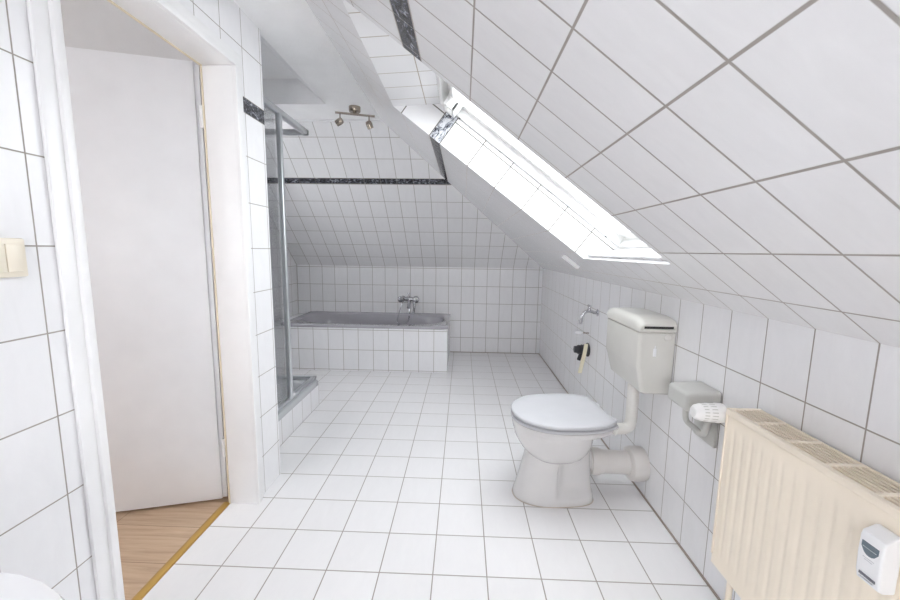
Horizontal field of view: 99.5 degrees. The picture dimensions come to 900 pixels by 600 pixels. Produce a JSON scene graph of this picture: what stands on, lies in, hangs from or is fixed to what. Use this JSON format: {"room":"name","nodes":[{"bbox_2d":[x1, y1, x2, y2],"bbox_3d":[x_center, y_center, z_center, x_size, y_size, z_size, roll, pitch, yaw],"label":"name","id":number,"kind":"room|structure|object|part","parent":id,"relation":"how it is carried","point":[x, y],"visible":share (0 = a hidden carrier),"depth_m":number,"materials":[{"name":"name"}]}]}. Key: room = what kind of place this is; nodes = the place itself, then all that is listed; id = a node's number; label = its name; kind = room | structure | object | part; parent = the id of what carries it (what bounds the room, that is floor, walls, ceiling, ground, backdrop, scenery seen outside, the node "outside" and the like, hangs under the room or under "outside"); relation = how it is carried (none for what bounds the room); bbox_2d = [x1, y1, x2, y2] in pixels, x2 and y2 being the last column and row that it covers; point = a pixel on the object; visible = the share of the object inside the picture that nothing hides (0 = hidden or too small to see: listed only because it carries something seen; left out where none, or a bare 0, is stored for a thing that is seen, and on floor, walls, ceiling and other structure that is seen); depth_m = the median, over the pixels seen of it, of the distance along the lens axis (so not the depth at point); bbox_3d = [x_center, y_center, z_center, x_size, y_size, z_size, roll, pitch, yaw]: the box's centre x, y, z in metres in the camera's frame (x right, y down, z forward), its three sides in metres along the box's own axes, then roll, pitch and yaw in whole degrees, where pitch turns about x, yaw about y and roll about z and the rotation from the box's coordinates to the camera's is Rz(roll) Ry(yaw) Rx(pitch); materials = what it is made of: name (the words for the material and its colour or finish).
{"room":"bathroom","nodes":[
{"label":"bathroom","id":0,"kind":"room"},
{"bbox_2d":[60,0,199,65],"bbox_3d":[-1.768,-0.286,1.844,1.510,2.470,0.012,1,7,2],"label":"wall","id":1,"kind":"structure","parent":0,"point":[100,25],"depth_m":1.71,"materials":[{"name":"paint"}]},
{"bbox_2d":[0,0,280,599],"bbox_3d":[-1.010,0.050,0.262,0.125,2.230,3.302,1,7,2],"label":"wall","id":2,"kind":"structure","parent":0,"point":[45,538],"depth_m":0.87,"materials":[{"name":"tile"}]},
{"bbox_2d":[0,238,27,277],"bbox_3d":[-0.920,-0.087,0.783,0.018,0.082,0.082,1,7,2],"label":"light switch","id":3,"kind":"object","parent":2,"relation":"attached to","point":[13,262],"visible":1,"depth_m":0.80,"materials":[{"name":"beige plastic"}]},
{"bbox_2d":[0,573,64,599],"bbox_3d":[-0.625,0.429,0.154,0.664,0.276,0.684,1,7,2],"label":"washbasin","id":4,"kind":"object","parent":2,"relation":"attached to","point":[12,586],"visible":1,"depth_m":0.46,"materials":[{"name":"white ceramic"}]},
{"bbox_2d":[26,0,263,599],"bbox_3d":[-1.326,0.010,1.331,0.868,1.987,0.814,1,7,2],"label":"door","id":5,"kind":"structure","parent":2,"relation":"in","point":[145,156],"depth_m":1.59,"materials":[{"name":"white paint"}]},
{"bbox_2d":[131,502,229,599],"bbox_3d":[-1.061,0.996,1.449,0.032,0.008,0.690,1,7,2],"label":"trim","id":6,"kind":"structure","parent":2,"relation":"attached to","point":[197,534],"depth_m":1.48,"materials":[{"name":"gold metal"}]},
{"bbox_2d":[269,215,297,321],"bbox_3d":[-1.878,-0.423,3.149,0.080,2.405,2.687,1,7,2],"label":"wall","id":7,"kind":"structure","parent":0,"point":[275,240],"depth_m":4.04,"materials":[{"name":"tile"}]},
{"bbox_2d":[274,313,304,325],"bbox_3d":[-1.737,0.223,4.136,0.160,0.030,0.787,1,7,2],"label":"trim","id":8,"kind":"structure","parent":7,"relation":"attached to","point":[277,323],"depth_m":4.11,"materials":[{"name":"tile"}]},
{"bbox_2d":[264,119,380,121],"bbox_3d":[-1.180,-1.403,2.972,1.293,0.016,0.024,1,7,2],"label":"trim","id":9,"kind":"structure","parent":7,"relation":"attached to","point":[265,120],"depth_m":2.96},
{"bbox_2d":[274,326,447,372],"bbox_3d":[-0.930,0.490,3.758,1.807,0.442,0.030,1,7,2],"label":"bathtub surround","id":10,"kind":"object","parent":7,"relation":"attached to","point":[313,348],"depth_m":3.74,"materials":[{"name":"tile"}]},
{"bbox_2d":[233,0,379,118],"bbox_3d":[-1.306,-1.231,0.724,1.394,0.225,4.525,1,7,2],"label":"ceiling","id":11,"kind":"structure","parent":0,"point":[304,74],"depth_m":2.17,"materials":[{"name":"paint"}]},
{"bbox_2d":[335,105,374,129],"bbox_3d":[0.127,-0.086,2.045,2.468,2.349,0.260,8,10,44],"label":"ceiling spotlight","id":12,"kind":"object","parent":11,"relation":"attached to","point":[354,110],"visible":1,"depth_m":2.68,"materials":[{"name":"silver metal"}]},
{"bbox_3d":[-0.779,-1.253,2.680,0.061,0.057,0.047,1,7,2],"label":"lamp shade","id":13,"kind":"part","parent":12,"relation":"part of","materials":[{"name":"silver metal"}]},
{"bbox_3d":[-0.577,-1.255,2.733,0.054,0.060,0.052,1,7,2],"label":"lamp shade","id":14,"kind":"part","parent":12,"relation":"part of","materials":[{"name":"silver metal"}]},
{"bbox_2d":[116,352,717,599],"bbox_3d":[-0.750,1.021,1.707,3.600,0.100,5.937,1,7,2],"label":"floor","id":15,"kind":"structure","parent":0,"point":[396,485],"depth_m":1.68,"materials":[{"name":"tile"}]},
{"bbox_2d":[276,379,317,421],"bbox_3d":[-1.447,0.706,2.493,0.860,0.105,0.917,1,7,2],"label":"shower tray","id":16,"kind":"object","parent":15,"relation":"on","point":[281,383],"visible":0.09,"depth_m":2.70,"materials":[{"name":"white ceramic"}]},
{"bbox_2d":[263,96,315,410],"bbox_3d":[-1.440,-0.247,2.366,0.851,1.812,0.912,1,7,2],"label":"shower enclosure","id":17,"kind":"object","parent":16,"relation":"on","point":[280,115],"visible":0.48,"depth_m":2.38,"materials":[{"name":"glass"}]},
{"bbox_3d":[-1.030,-0.232,2.375,0.032,1.774,0.030,1,7,2],"label":"door post","id":18,"kind":"part","parent":17,"relation":"part of","materials":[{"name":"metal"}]},
{"bbox_3d":[-1.030,-1.121,2.238,0.034,0.035,0.911,1,7,2],"label":"rail","id":19,"kind":"part","parent":17,"relation":"part of","materials":[{"name":"metal"}]},
{"bbox_3d":[-1.418,-1.184,2.687,0.841,0.035,0.034,1,7,2],"label":"rail","id":20,"kind":"part","parent":17,"relation":"part of","materials":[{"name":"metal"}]},
{"bbox_3d":[-1.443,0.584,2.916,0.839,0.022,0.030,1,7,2],"label":"rail","id":21,"kind":"part","parent":17,"relation":"part of","materials":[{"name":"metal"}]},
{"bbox_3d":[-1.054,0.648,2.467,0.030,0.022,0.911,1,7,2],"label":"rail","id":22,"kind":"part","parent":17,"relation":"part of","materials":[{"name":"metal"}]},
{"bbox_2d":[278,384,319,445],"bbox_3d":[-1.041,0.789,2.487,0.030,0.173,0.922,1,7,2],"label":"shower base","id":23,"kind":"structure","parent":15,"relation":"on","point":[291,421],"depth_m":2.56,"materials":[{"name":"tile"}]},
{"bbox_2d":[281,311,450,329],"bbox_3d":[-0.834,0.374,4.117,1.656,0.362,0.795,1,7,2],"label":"bathtub","id":24,"kind":"object","parent":15,"relation":"on","point":[336,319],"visible":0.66,"depth_m":4.33,"materials":[{"name":"white ceramic"}]},
{"bbox_2d":[511,394,649,507],"bbox_3d":[0.631,0.743,1.888,0.674,0.442,0.400,0,7,-4],"label":"toilet","id":25,"kind":"object","parent":15,"relation":"on","point":[557,433],"visible":1,"depth_m":1.80,"materials":[{"name":"grey ceramic"}]},
{"bbox_3d":[0.537,0.672,1.872,0.468,0.200,0.372,0,7,-4],"label":"bowl","id":26,"kind":"part","parent":25,"relation":"part of","materials":[{"name":"grey ceramic"}]},
{"bbox_3d":[0.521,0.535,1.853,0.447,0.024,0.400,0,7,-4],"label":"lid","id":27,"kind":"part","parent":25,"relation":"part of","materials":[{"name":"grey plastic"}]},
{"bbox_2d":[296,265,542,352],"bbox_3d":[-0.397,0.130,4.524,3.010,1.053,0.100,1,7,2],"label":"wall","id":28,"kind":"structure","parent":0,"point":[490,309],"depth_m":4.45,"materials":[{"name":"tile"}]},
{"bbox_2d":[396,293,418,324],"bbox_3d":[-0.479,0.099,4.358,0.251,0.355,0.227,1,7,2],"label":"mixer tap","id":29,"kind":"object","parent":28,"relation":"attached to","point":[415,299],"visible":0.97,"depth_m":4.35,"materials":[{"name":"silver metal"}]},
{"bbox_3d":[-0.563,-0.009,4.370,0.074,0.073,0.050,3,8,16],"label":"handle","id":30,"kind":"part","parent":29,"relation":"part of","materials":[{"name":"silver metal"}]},
{"bbox_3d":[-0.469,0.043,4.354,0.040,0.108,0.109,1,7,2],"label":"spout","id":31,"kind":"part","parent":29,"relation":"part of","materials":[{"name":"silver metal"}]},
{"bbox_3d":[-0.391,-0.006,4.365,0.074,0.073,0.050,-1,8,-12],"label":"handle","id":32,"kind":"part","parent":29,"relation":"part of","materials":[{"name":"silver metal"}]},
{"bbox_2d":[446,323,449,368],"bbox_3d":[-0.029,0.457,4.105,0.030,0.442,0.788,1,7,2],"label":"trim","id":33,"kind":"structure","parent":28,"relation":"attached to","point":[448,330],"depth_m":4.03,"materials":[{"name":"tile"}]},
{"bbox_2d":[450,351,538,353],"bbox_3d":[0.525,0.623,4.503,1.050,0.006,0.008,1,7,2],"label":"trim","id":34,"kind":"structure","parent":28,"relation":"attached to","point":[450,351],"depth_m":4.50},
{"bbox_2d":[264,0,899,347],"bbox_3d":[-0.475,-0.628,1.451,2.928,1.238,5.870,1,7,2],"label":"ceiling","id":35,"kind":"structure","parent":0,"point":[753,146],"depth_m":0.80,"materials":[{"name":"tile"}]},
{"bbox_2d":[342,0,439,106],"bbox_3d":[-0.207,-1.074,1.702,0.269,0.055,0.960,1,7,2],"label":"window reveal","id":36,"kind":"object","parent":35,"relation":"attached to","point":[406,80],"depth_m":1.74,"materials":[{"name":"tile"}]},
{"bbox_2d":[394,104,618,258],"bbox_3d":[0.337,-0.686,2.237,1.333,0.869,0.040,1,7,2],"label":"window reveal","id":37,"kind":"structure","parent":35,"relation":"attached to","point":[454,135],"depth_m":2.21,"materials":[{"name":"glass"}]},
{"bbox_2d":[436,74,649,247],"bbox_3d":[0.483,-0.693,1.726,1.180,0.932,1.040,1,7,2],"label":"window","id":38,"kind":"structure","parent":35,"relation":"in","point":[454,103],"depth_m":2.16,"materials":[{"name":"white plastic"}]},
{"bbox_2d":[562,255,579,268],"bbox_3d":[0.820,-0.259,2.588,0.114,0.093,0.050,1,7,2],"label":"block","id":39,"kind":"object","parent":35,"relation":"on","point":[564,257],"visible":1,"depth_m":2.56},
{"bbox_2d":[539,269,899,599],"bbox_3d":[1.006,0.530,1.582,0.100,1.053,5.937,1,7,2],"label":"wall","id":40,"kind":"structure","parent":0,"point":[843,392],"depth_m":1.38,"materials":[{"name":"tile"}]},
{"bbox_2d":[573,343,589,372],"bbox_3d":[0.945,0.412,2.756,0.102,0.213,0.109,1,7,2],"label":"capped connection","id":41,"kind":"object","parent":40,"relation":"attached to","point":[583,350],"visible":1,"depth_m":2.72,"materials":[{"name":"black plastic"}]},
{"bbox_2d":[575,331,588,333],"bbox_3d":[0.950,0.235,2.738,0.097,0.022,0.022,1,7,2],"label":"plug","id":42,"kind":"object","parent":40,"relation":"attached to","point":[576,332],"visible":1,"depth_m":2.73,"materials":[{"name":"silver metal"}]},
{"bbox_2d":[578,305,598,323],"bbox_3d":[0.933,0.098,2.569,0.125,0.131,0.052,1,7,2],"label":"tap","id":43,"kind":"object","parent":40,"relation":"attached to","point":[589,310],"visible":1,"depth_m":2.56,"materials":[{"name":"silver metal"}]},
{"bbox_3d":[0.928,0.100,2.570,0.102,0.072,0.022,1,7,2],"label":"spout","id":44,"kind":"part","parent":43,"relation":"part of","materials":[{"name":"silver metal"}]},
{"bbox_2d":[585,248,670,264],"bbox_3d":[0.893,-0.212,1.774,0.234,0.066,0.960,1,7,2],"label":"sill","id":45,"kind":"structure","parent":40,"relation":"attached to","point":[639,252],"depth_m":1.84,"materials":[{"name":"tile"}]},
{"bbox_2d":[539,354,720,599],"bbox_3d":[0.946,1.005,1.595,0.008,0.006,5.837,1,7,2],"label":"trim","id":46,"kind":"structure","parent":40,"relation":"attached to","point":[641,493],"depth_m":1.62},
{"bbox_2d":[606,307,676,433],"bbox_3d":[0.855,0.357,1.836,0.220,0.615,0.388,1,7,2],"label":"cistern","id":47,"kind":"object","parent":40,"relation":"attached to","point":[640,342],"visible":0.97,"depth_m":1.66,"materials":[{"name":"grey plastic"}]},
{"bbox_3d":[0.890,0.249,1.824,0.153,0.284,0.375,1,7,2],"label":"tank","id":48,"kind":"part","parent":47,"relation":"part of","materials":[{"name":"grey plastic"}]},
{"bbox_3d":[0.890,0.082,1.802,0.158,0.061,0.381,1,7,2],"label":"lid","id":49,"kind":"part","parent":47,"relation":"part of","materials":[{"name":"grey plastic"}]},
{"bbox_3d":[0.887,0.130,1.614,0.137,0.010,0.008,1,7,2],"label":"flush lever","id":50,"kind":"part","parent":47,"relation":"part of","materials":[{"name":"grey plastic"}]},
{"bbox_2d":[668,381,720,447],"bbox_3d":[0.890,0.416,1.402,0.121,0.211,0.130,1,7,2],"label":"toilet roll holder","id":51,"kind":"object","parent":40,"relation":"attached to","point":[684,394],"visible":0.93,"depth_m":1.36,"materials":[{"name":"grey plastic"}]},
{"bbox_2d":[668,381,720,410],"bbox_3d":[0.891,0.349,1.393,0.121,0.076,0.130,1,7,2],"label":"hood","id":52,"kind":"object","parent":51,"relation":"attached to","point":[685,394],"depth_m":1.35,"materials":[{"name":"grey plastic"}]},
{"bbox_3d":[0.945,0.450,1.406,0.011,0.145,0.124,1,7,2],"label":"plate","id":53,"kind":"part","parent":51,"relation":"part of","materials":[{"name":"grey plastic"}]},
{"bbox_2d":[690,403,899,599],"bbox_3d":[0.824,0.747,0.716,0.197,0.739,1.072,1,7,2],"label":"radiator","id":54,"kind":"object","parent":40,"relation":"attached to","point":[792,510],"visible":0.97,"depth_m":0.93,"materials":[{"name":"beige metal"}]},
{"bbox_3d":[0.796,0.348,1.176,0.097,0.061,0.061,1,7,2],"label":"thermostat knob","id":55,"kind":"part","parent":54,"relation":"part of","materials":[{"name":"white plastic"}]},
{"bbox_2d":[732,408,899,506],"bbox_3d":[0.860,0.391,0.634,0.082,0.010,1.004,1,7,2],"label":"grille","id":56,"kind":"object","parent":54,"relation":"attached to","point":[786,437],"depth_m":0.88,"materials":[{"name":"beige metal"}]},
{"bbox_2d":[856,524,899,594],"bbox_3d":[0.792,0.479,0.706,0.033,0.112,0.043,1,7,2],"label":"meter","id":57,"kind":"object","parent":54,"relation":"attached to","point":[878,556],"visible":1,"depth_m":0.69,"materials":[{"name":"white plastic"}]}
]}

